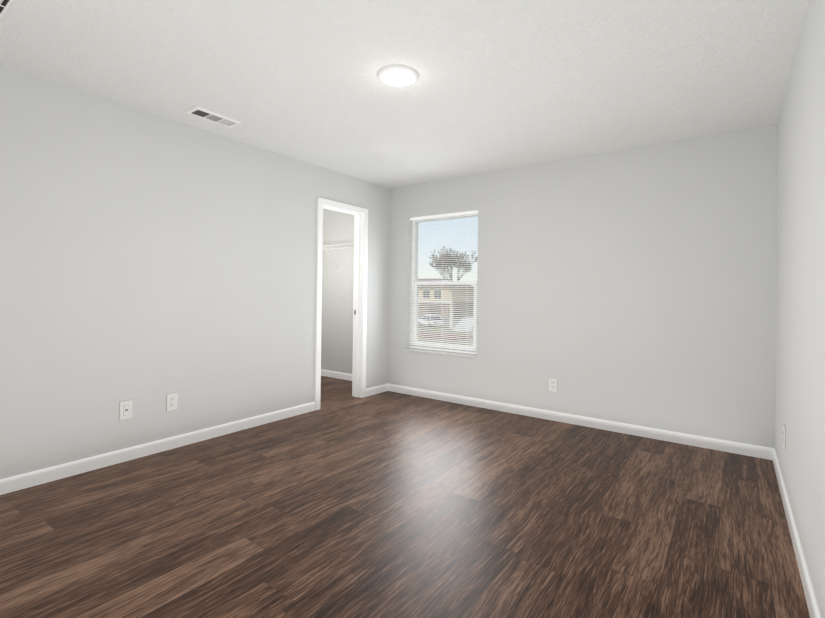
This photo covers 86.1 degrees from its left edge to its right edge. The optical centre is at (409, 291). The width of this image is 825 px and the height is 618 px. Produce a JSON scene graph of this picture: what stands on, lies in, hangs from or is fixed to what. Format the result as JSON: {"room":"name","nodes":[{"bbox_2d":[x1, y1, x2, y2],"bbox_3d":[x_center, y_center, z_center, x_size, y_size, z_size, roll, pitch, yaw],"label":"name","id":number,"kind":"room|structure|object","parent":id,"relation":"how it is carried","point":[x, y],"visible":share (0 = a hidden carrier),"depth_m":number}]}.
{"room":"empty bedroom","nodes":[
{"label":"empty bedroom","id":0,"kind":"room"},
{"bbox_2d":[0,66,389,478],"bbox_3d":[-1.691,-0.050,3.477,0.120,2.440,5.040,1,0,36],"label":"wall","id":1,"kind":"structure","parent":0,"point":[149,261],"depth_m":3.13},
{"bbox_2d":[119,399,132,420],"bbox_3d":[-1.944,0.815,3.033,0.010,0.130,0.082,1,0,36],"label":"cable wall plate","id":2,"kind":"object","parent":1,"relation":"attached to","point":[125,409],"visible":1,"depth_m":3.03},
{"bbox_2d":[0,402,314,494],"bbox_3d":[-1.999,1.121,2.960,0.013,0.085,3.568,1,0,36],"label":"baseboard","id":3,"kind":"structure","parent":1,"relation":"attached to","point":[30,479],"depth_m":3.08},
{"bbox_2d":[166,392,177,411],"bbox_3d":[-1.762,0.821,3.282,0.009,0.130,0.082,1,0,36],"label":"electrical outlet","id":4,"kind":"object","parent":1,"relation":"attached to","point":[171,401],"visible":1,"depth_m":3.28},
{"bbox_2d":[315,197,367,409],"bbox_3d":[-0.760,0.126,4.745,0.154,2.125,0.740,1,0,36],"label":"door frame","id":5,"kind":"structure","parent":1,"relation":"attached to","point":[321,202],"depth_m":4.96},
{"bbox_2d":[366,384,387,396],"bbox_3d":[-0.381,1.153,5.161,0.013,0.085,0.388,1,0,36],"label":"baseboard","id":6,"kind":"structure","parent":1,"relation":"attached to","point":[382,388],"depth_m":5.15},
{"bbox_2d":[321,208,353,373],"bbox_3d":[-0.871,-0.027,6.095,1.900,2.440,0.150,1,0,36],"label":"wall","id":7,"kind":"structure","parent":0,"point":[337,323],"depth_m":6.05},
{"bbox_2d":[321,369,351,380],"bbox_3d":[-0.971,1.150,6.051,1.750,0.085,0.013,1,0,36],"label":"baseboard","id":8,"kind":"structure","parent":7,"relation":"attached to","point":[333,374],"depth_m":6.06},
{"bbox_2d":[323,243,353,271],"bbox_3d":[-1.049,-0.437,5.950,1.772,0.335,0.303,1,0,36],"label":"closet shelf","id":9,"kind":"object","parent":7,"relation":"attached to","point":[338,246],"visible":0.31,"depth_m":5.84},
{"bbox_2d":[0,0,808,188],"bbox_3d":[-0.893,-1.322,3.002,5.751,0.120,5.190,1,0,36],"label":"ceiling","id":10,"kind":"structure","parent":0,"point":[499,85],"depth_m":2.50},
{"bbox_2d":[0,0,12,17],"bbox_3d":[-2.007,-1.276,1.816,0.600,0.010,0.510,1,0,36],"label":"ceiling vent","id":11,"kind":"object","parent":10,"relation":"in","point":[4,4],"visible":1,"depth_m":1.96},
{"bbox_2d":[185,106,241,127],"bbox_3d":[-1.417,-1.263,3.207,0.160,0.010,0.350,1,0,36],"label":"ceiling vent","id":12,"kind":"object","parent":10,"relation":"in","point":[197,111],"visible":1,"depth_m":3.19},
{"bbox_2d":[377,65,417,86],"bbox_3d":[-0.065,-1.242,2.563,0.238,0.024,0.238,1,0,36],"label":"ceiling light","id":13,"kind":"object","parent":10,"relation":"attached to","point":[397,75],"visible":1,"depth_m":2.53},
{"bbox_2d":[0,376,809,617],"bbox_3d":[-0.925,1.227,2.989,5.751,0.100,5.190,1,0,36],"label":"floor","id":14,"kind":"structure","parent":0,"point":[342,502],"depth_m":2.22},
{"bbox_2d":[388,124,777,447],"bbox_3d":[1.307,-0.008,4.305,3.731,2.440,0.160,1,0,36],"label":"wall","id":15,"kind":"structure","parent":0,"point":[635,286],"depth_m":3.81},
{"bbox_2d":[405,348,476,357],"bbox_3d":[0.358,0.683,4.939,0.920,0.020,0.117,1,0,36],"label":"window sill","id":16,"kind":"structure","parent":15,"relation":"attached to","point":[442,352],"depth_m":4.88},
{"bbox_2d":[411,213,477,353],"bbox_3d":[0.413,-0.096,5.005,0.920,1.540,0.073,1,0,36],"label":"window","id":17,"kind":"structure","parent":15,"relation":"in","point":[414,260],"depth_m":5.06},
{"bbox_2d":[409,210,477,353],"bbox_3d":[0.368,-0.102,4.944,0.904,1.527,0.047,1,0,36],"label":"window blinds","id":18,"kind":"object","parent":17,"relation":"attached to","point":[442,227],"visible":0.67,"depth_m":4.92},
{"bbox_2d":[549,377,556,391],"bbox_3d":[1.352,0.879,4.155,0.082,0.130,0.009,1,0,36],"label":"electrical outlet","id":19,"kind":"object","parent":15,"relation":"attached to","point":[552,384],"visible":1,"depth_m":4.15},
{"bbox_2d":[388,384,767,458],"bbox_3d":[1.184,1.168,4.272,3.590,0.085,0.013,1,0,36],"label":"baseboard","id":20,"kind":"structure","parent":15,"relation":"attached to","point":[659,434],"depth_m":3.89},
{"bbox_2d":[775,0,824,617],"bbox_3d":[1.269,-0.024,1.204,0.120,2.440,4.883,1,0,36],"label":"wall","id":21,"kind":"structure","parent":0,"point":[800,345],"depth_m":1.93},
{"bbox_2d":[783,425,785,449],"bbox_3d":[2.200,0.855,2.591,0.009,0.130,0.082,1,0,36],"label":"electrical outlet","id":22,"kind":"object","parent":21,"relation":"attached to","point":[784,436],"visible":1,"depth_m":2.56},
{"bbox_2d":[768,447,820,617],"bbox_3d":[1.236,1.154,1.287,0.013,0.085,4.763,1,0,36],"label":"baseboard","id":23,"kind":"structure","parent":21,"relation":"attached to","point":[809,593],"depth_m":1.98},
{"label":"outside","id":24,"kind":"structure","parent":0,"visible":0},
{"bbox_2d":[418,316,472,345],"bbox_3d":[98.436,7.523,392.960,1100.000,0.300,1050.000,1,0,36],"label":"ground","id":25,"kind":"structure","parent":24,"point":[439,327],"depth_m":47.01},
{"bbox_2d":[418,316,472,339],"bbox_3d":[22.430,5.155,151.917,103.000,0.120,202.494,1,0,36],"label":"paving","id":26,"kind":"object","parent":25,"relation":"on","point":[468,324],"depth_m":50.64},
{"bbox_2d":[418,315,443,326],"bbox_3d":[2.718,3.738,56.529,1.836,1.495,4.430,1,0,-26],"label":"car","id":27,"kind":"object","parent":26,"relation":"on","point":[430,318],"depth_m":55.36},
{"bbox_2d":[418,278,473,317],"bbox_3d":[-1.199,0.988,90.846,30.400,7.250,12.200,1,0,36],"label":"building","id":28,"kind":"structure","parent":25,"relation":"on","point":[448,295],"depth_m":80.45},
{"bbox_2d":[429,248,477,327],"bbox_3d":[4.974,-0.457,52.367,6.466,9.914,7.142,1,0,36],"label":"tree","id":29,"kind":"object","parent":25,"relation":"on","point":[444,255],"depth_m":52.20}
]}

